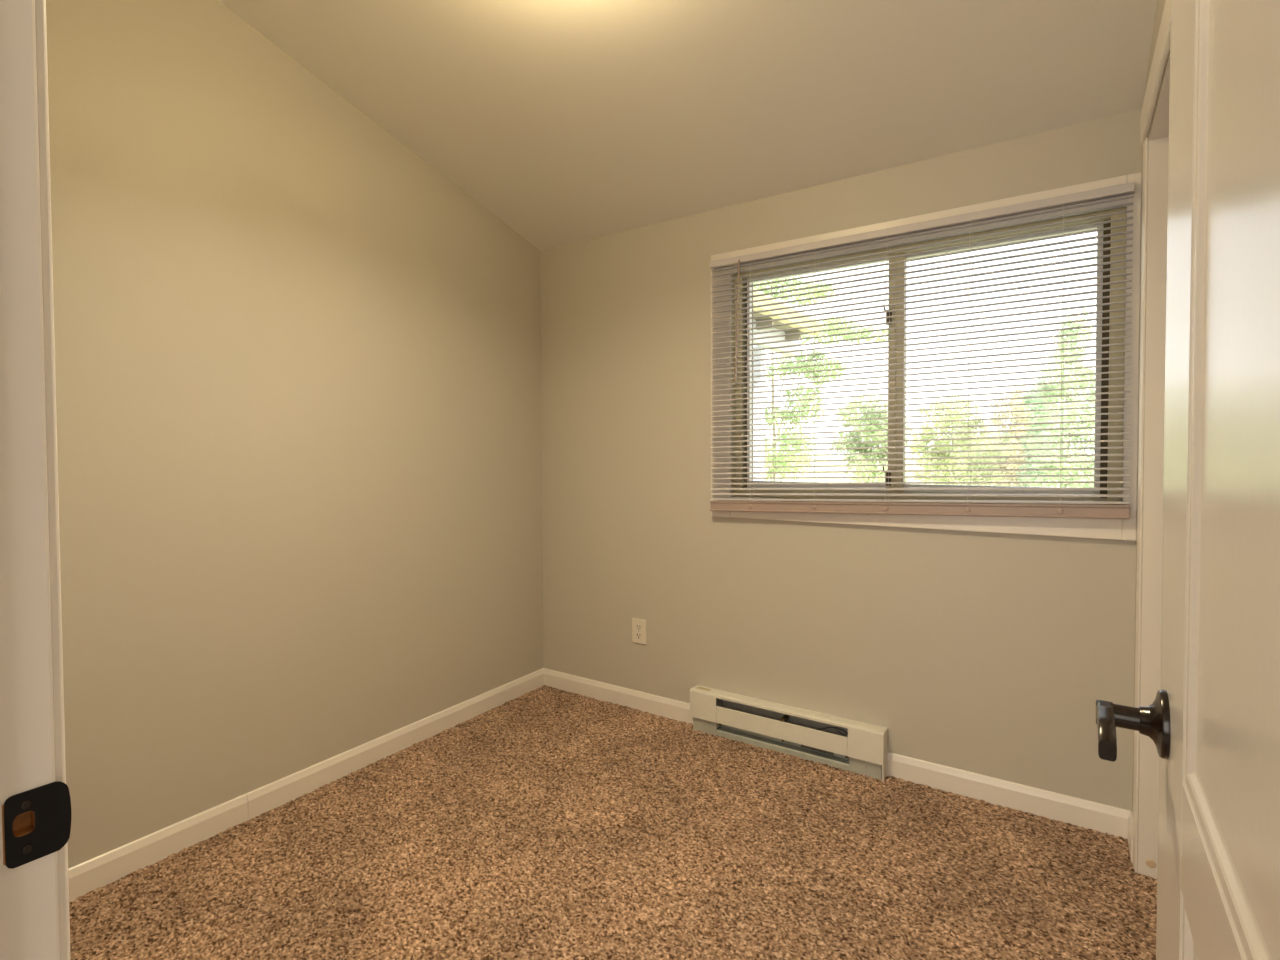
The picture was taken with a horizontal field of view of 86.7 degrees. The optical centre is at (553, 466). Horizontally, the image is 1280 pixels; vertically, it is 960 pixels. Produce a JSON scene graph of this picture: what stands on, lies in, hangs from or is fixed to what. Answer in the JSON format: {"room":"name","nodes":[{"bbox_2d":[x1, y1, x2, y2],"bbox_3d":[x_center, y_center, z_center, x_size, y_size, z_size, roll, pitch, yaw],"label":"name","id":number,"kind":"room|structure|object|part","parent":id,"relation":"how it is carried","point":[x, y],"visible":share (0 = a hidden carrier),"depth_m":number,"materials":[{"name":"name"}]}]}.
{"room":"empty bedroom","nodes":[
{"label":"empty bedroom","id":0,"kind":"room"},
{"bbox_2d":[46,0,542,868],"bbox_3d":[-0.825,-0.284,2.411,0.100,2.802,2.714,1,2,37],"label":"wall","id":1,"kind":"structure","parent":0,"point":[298,364],"depth_m":2.17,"materials":[{"name":"grey paint"}]},
{"bbox_2d":[68,668,543,900],"bbox_3d":[-0.778,1.086,2.402,0.012,0.102,2.418,1,2,37],"label":"baseboard","id":2,"kind":"structure","parent":1,"relation":"attached to","point":[104,869],"depth_m":2.20,"materials":[{"name":"white paint"}]},
{"bbox_2d":[69,685,1156,959],"bbox_3d":[0.359,1.131,1.484,2.942,0.011,2.501,1,2,37],"label":"floor","id":3,"kind":"structure","parent":0,"point":[546,823],"depth_m":1.88,"materials":[{"name":"carpet"}]},
{"bbox_2d":[219,0,1156,250],"bbox_3d":[0.373,-1.384,1.463,3.135,0.810,2.709,1,2,37],"label":"ceiling","id":4,"kind":"structure","parent":0,"point":[567,121],"depth_m":2.10,"materials":[{"name":"white paint"}]},
{"bbox_2d":[540,109,1141,810],"bbox_3d":[1.159,0.125,2.513,3.135,2.352,0.160,1,2,37],"label":"wall","id":5,"kind":"structure","parent":0,"point":[989,654],"depth_m":2.58,"materials":[{"name":"grey paint"}]},
{"bbox_2d":[632,618,645,644],"bbox_3d":[0.386,0.738,3.018,0.072,0.111,0.009,1,2,37],"label":"wall outlet","id":6,"kind":"object","parent":5,"relation":"attached to","point":[638,625],"visible":1,"depth_m":3.02,"materials":[{"name":"beige plastic"}]},
{"bbox_2d":[635,632,641,638],"bbox_3d":[0.386,0.757,3.018,0.034,0.027,0.008,1,2,37],"label":"receptacle","id":7,"kind":"object","parent":6,"relation":"attached to","point":[638,635],"depth_m":3.02,"materials":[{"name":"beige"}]},
{"bbox_2d":[635,624,641,629],"bbox_3d":[0.386,0.718,3.017,0.034,0.027,0.008,1,2,37],"label":"receptacle","id":8,"kind":"object","parent":6,"relation":"attached to","point":[637,626],"depth_m":3.01,"materials":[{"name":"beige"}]},
{"bbox_2d":[690,685,887,780],"bbox_3d":[0.884,1.014,2.606,0.739,0.172,0.070,1,2,37],"label":"baseboard heater","id":9,"kind":"object","parent":5,"relation":"attached to","point":[850,745],"visible":1,"depth_m":2.56,"materials":[{"name":"metal"}]},
{"bbox_3d":[0.625,1.068,2.776,0.104,0.060,0.010,1,2,37],"label":"foot plate","id":10,"kind":"part","parent":9,"relation":"part of","materials":[{"name":"grey metal"}]},
{"bbox_3d":[0.864,1.009,2.581,0.502,0.070,0.006,1,2,37],"label":"panel","id":11,"kind":"part","parent":9,"relation":"part of","materials":[{"name":"metal"}]},
{"bbox_2d":[691,685,885,734],"bbox_3d":[0.884,1.004,2.607,0.730,0.152,0.068,1,2,37],"label":"cover","id":12,"kind":"object","parent":9,"relation":"attached to","point":[713,711],"depth_m":2.65,"materials":[{"name":"metal"}]},
{"bbox_3d":[0.997,1.062,2.539,0.120,0.021,0.001,1,2,37],"label":"rating plate","id":13,"kind":"part","parent":9,"relation":"part of","materials":[{"name":"white metal"}]},
{"bbox_3d":[1.114,1.074,2.401,0.106,0.060,0.010,1,2,37],"label":"foot plate","id":14,"kind":"part","parent":9,"relation":"part of","materials":[{"name":"grey metal"}]},
{"bbox_2d":[544,668,1131,838],"bbox_3d":[0.835,1.068,2.680,2.235,0.102,0.014,1,2,37],"label":"baseboard","id":15,"kind":"structure","parent":5,"relation":"attached to","point":[1110,820],"depth_m":2.26,"materials":[{"name":"white paint"}]},
{"bbox_2d":[711,172,1141,540],"bbox_3d":[1.219,-0.326,2.417,1.332,1.071,0.138,1,2,37],"label":"window","id":16,"kind":"structure","parent":5,"relation":"in","point":[1114,529],"depth_m":2.28,"materials":[{"name":"beige"}]},
{"bbox_3d":[1.007,-0.338,2.594,0.526,0.850,0.030,1,2,37],"label":"sash","id":17,"kind":"part","parent":16,"relation":"part of","materials":[{"name":"clear glass"}]},
{"bbox_2d":[710,181,1134,518],"bbox_3d":[1.161,-0.320,2.347,1.305,1.012,0.043,1,2,37],"label":"window blind","id":18,"kind":"object","parent":16,"relation":"attached to","point":[991,508],"visible":1,"depth_m":2.26,"materials":[{"name":"plastic"}]},
{"bbox_3d":[0.783,-0.335,2.644,0.030,0.941,0.002,-2,2,-44],"label":"ladder cord","id":19,"kind":"part","parent":18,"relation":"part of","materials":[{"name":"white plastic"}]},
{"bbox_3d":[0.977,-0.336,2.495,0.030,0.934,0.002,-2,2,-44],"label":"ladder cord","id":20,"kind":"part","parent":18,"relation":"part of","materials":[{"name":"white fabric"}]},
{"bbox_3d":[1.169,-0.337,2.348,0.030,0.926,0.002,-2,2,-44],"label":"ladder cord","id":21,"kind":"part","parent":18,"relation":"part of","materials":[{"name":"white fabric"}]},
{"bbox_3d":[1.167,0.145,2.362,1.302,0.081,0.032,1,2,37],"label":"rail","id":22,"kind":"part","parent":18,"relation":"part of","materials":[{"name":"brown"}]},
{"bbox_3d":[1.161,-0.812,2.339,1.302,0.026,0.031,1,2,37],"label":"head rail","id":23,"kind":"part","parent":18,"relation":"part of","materials":[{"name":"plastic"}]},
{"bbox_3d":[1.364,-0.339,2.199,0.030,0.919,0.002,-2,2,-44],"label":"ladder cord","id":24,"kind":"part","parent":18,"relation":"part of","materials":[{"name":"white fabric"}]},
{"bbox_3d":[1.555,-0.340,2.052,0.030,0.911,0.002,-2,2,-44],"label":"ladder cord","id":25,"kind":"part","parent":18,"relation":"part of","materials":[{"name":"white fabric"}]},
{"bbox_3d":[1.486,-0.333,2.255,0.547,0.850,0.030,1,2,37],"label":"sash","id":26,"kind":"part","parent":16,"relation":"part of","materials":[{"name":"clear glass"}]},
{"bbox_2d":[1132,0,1169,872],"bbox_3d":[1.017,-0.246,0.976,0.100,2.771,2.434,1,2,37],"label":"wall","id":27,"kind":"structure","parent":0,"point":[1160,3],"depth_m":1.81,"materials":[{"name":"grey paint"}]},
{"bbox_2d":[1127,812,1132,861],"bbox_3d":[1.676,1.080,1.949,0.010,0.102,0.153,1,2,37],"label":"baseboard","id":28,"kind":"structure","parent":27,"relation":"attached to","point":[1130,818],"depth_m":1.94,"materials":[{"name":"white paint"}]},
{"bbox_2d":[1132,0,1170,878],"bbox_3d":[1.202,0.093,1.224,0.124,2.089,1.557,1,2,37],"label":"trim","id":29,"kind":"structure","parent":27,"relation":"attached to","point":[1155,169],"depth_m":1.80,"materials":[{"name":"white paint"}]},
{"bbox_3d":[1.150,-0.908,1.232,0.012,0.088,1.557,1,2,37],"label":"header casing","id":30,"kind":"part","parent":29,"relation":"part of","materials":[{"name":"white paint"}]},
{"bbox_3d":[-0.407,-0.212,0.462,3.135,2.791,0.115,1,2,37],"label":"wall","id":31,"kind":"structure","parent":0,"visible":0},
{"bbox_2d":[0,0,70,959],"bbox_3d":[-0.138,0.120,0.277,0.869,2.112,0.131,1,2,37],"label":"trim","id":32,"kind":"structure","parent":31,"relation":"attached to","point":[34,895],"depth_m":0.53,"materials":[{"name":"white paint"}]},
{"bbox_3d":[-0.426,0.113,0.569,0.057,2.105,0.016,1,2,37],"label":"latch casing","id":33,"kind":"part","parent":32,"relation":"part of","materials":[{"name":"white paint"}]},
{"bbox_2d":[2,781,70,868],"bbox_3d":[-0.416,0.284,0.540,0.016,0.057,0.045,1,2,37],"label":"strike plate","id":34,"kind":"object","parent":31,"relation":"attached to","point":[36,822],"visible":1,"depth_m":0.54,"materials":[{"name":"black metal"}]},
{"bbox_2d":[1096,0,1279,959],"bbox_3d":[0.403,0.138,0.407,0.097,2.018,0.772,1,2,37],"label":"door","id":35,"kind":"structure","parent":31,"relation":"in","point":[1212,722],"depth_m":0.47,"materials":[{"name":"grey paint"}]},
{"bbox_3d":[0.549,0.259,0.668,0.014,0.035,0.084,1,2,37],"label":"lever","id":36,"kind":"part","parent":35,"relation":"part of","materials":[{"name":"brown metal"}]},
{"bbox_3d":[0.597,0.254,0.669,0.021,0.066,0.066,1,2,37],"label":"handle","id":37,"kind":"part","parent":35,"relation":"part of","materials":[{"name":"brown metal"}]},
{"bbox_3d":[0.424,0.654,0.409,0.028,0.580,0.408,1,2,37],"label":"panel","id":38,"kind":"part","parent":35,"relation":"part of","materials":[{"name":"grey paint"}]},
{"bbox_3d":[0.418,-0.241,0.387,0.028,1.029,0.408,1,2,37],"label":"panel","id":39,"kind":"part","parent":35,"relation":"part of","materials":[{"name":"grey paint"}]},
{"label":"outside","id":40,"kind":"structure","parent":0,"visible":0},
{"bbox_2d":[765,455,1093,486],"bbox_3d":[42.569,-0.169,59.012,120.000,0.200,139.800,1,2,37],"label":"ground","id":41,"kind":"structure","parent":40,"point":[828,457],"depth_m":45.53,"materials":[{"name":"green plant"}]},
{"bbox_2d":[753,288,823,480],"bbox_3d":[0.546,-0.294,5.426,2.212,3.350,3.620,1,2,37],"label":"porch roof","id":42,"kind":"structure","parent":41,"relation":"on","point":[761,405],"depth_m":5.71,"materials":[{"name":"paint"}]},
{"bbox_3d":[1.757,0.172,5.774,0.090,2.384,0.100,1,2,37],"label":"post","id":43,"kind":"part","parent":42,"relation":"part of","materials":[{"name":"paint"}]},
{"bbox_2d":[753,275,887,480],"bbox_3d":[2.969,-0.499,7.822,1.946,3.706,0.825,1,2,37],"label":"young tree","id":44,"kind":"object","parent":41,"relation":"on","point":[867,334],"visible":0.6,"depth_m":7.78,"materials":[{"name":"green plant"}]},
{"bbox_2d":[830,391,914,481],"bbox_3d":[5.304,-0.010,11.258,1.354,2.522,0.931,1,2,37],"label":"round tree","id":45,"kind":"object","parent":41,"relation":"on","point":[843,411],"visible":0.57,"depth_m":11.19,"materials":[{"name":"green plant"}]},
{"bbox_2d":[907,392,1015,485],"bbox_3d":[8.913,-0.247,14.745,2.055,2.771,1.313,1,2,37],"label":"broad tree","id":46,"kind":"object","parent":41,"relation":"on","point":[962,404],"visible":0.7,"depth_m":14.60,"materials":[{"name":"green plant"}]},
{"bbox_2d":[1004,401,1033,453],"bbox_3d":[20.953,-1.297,30.142,1.569,3.924,1.411,1,2,37],"label":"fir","id":47,"kind":"object","parent":41,"relation":"on","point":[1021,401],"visible":0.03,"depth_m":30.03,"materials":[{"name":"green plant"}]},
{"bbox_2d":[965,383,1073,487],"bbox_3d":[11.690,-0.532,16.996,2.498,3.186,1.586,1,2,37],"label":"tree","id":48,"kind":"object","parent":41,"relation":"on","point":[1013,395],"visible":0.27,"depth_m":16.90,"materials":[{"name":"green plant"}]},
{"bbox_2d":[1015,375,1077,486],"bbox_3d":[9.833,-0.336,13.367,1.092,3.004,0.732,1,2,37],"label":"tree","id":49,"kind":"object","parent":41,"relation":"on","point":[1034,400],"visible":0.28,"depth_m":13.44,"materials":[{"name":"green plant"}]},
{"bbox_2d":[1021,306,1094,487],"bbox_3d":[8.900,-0.771,11.576,1.413,3.977,1.041,1,2,37],"label":"tree","id":50,"kind":"object","parent":41,"relation":"on","point":[1076,324],"visible":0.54,"depth_m":11.48,"materials":[{"name":"green plant"}]}
]}

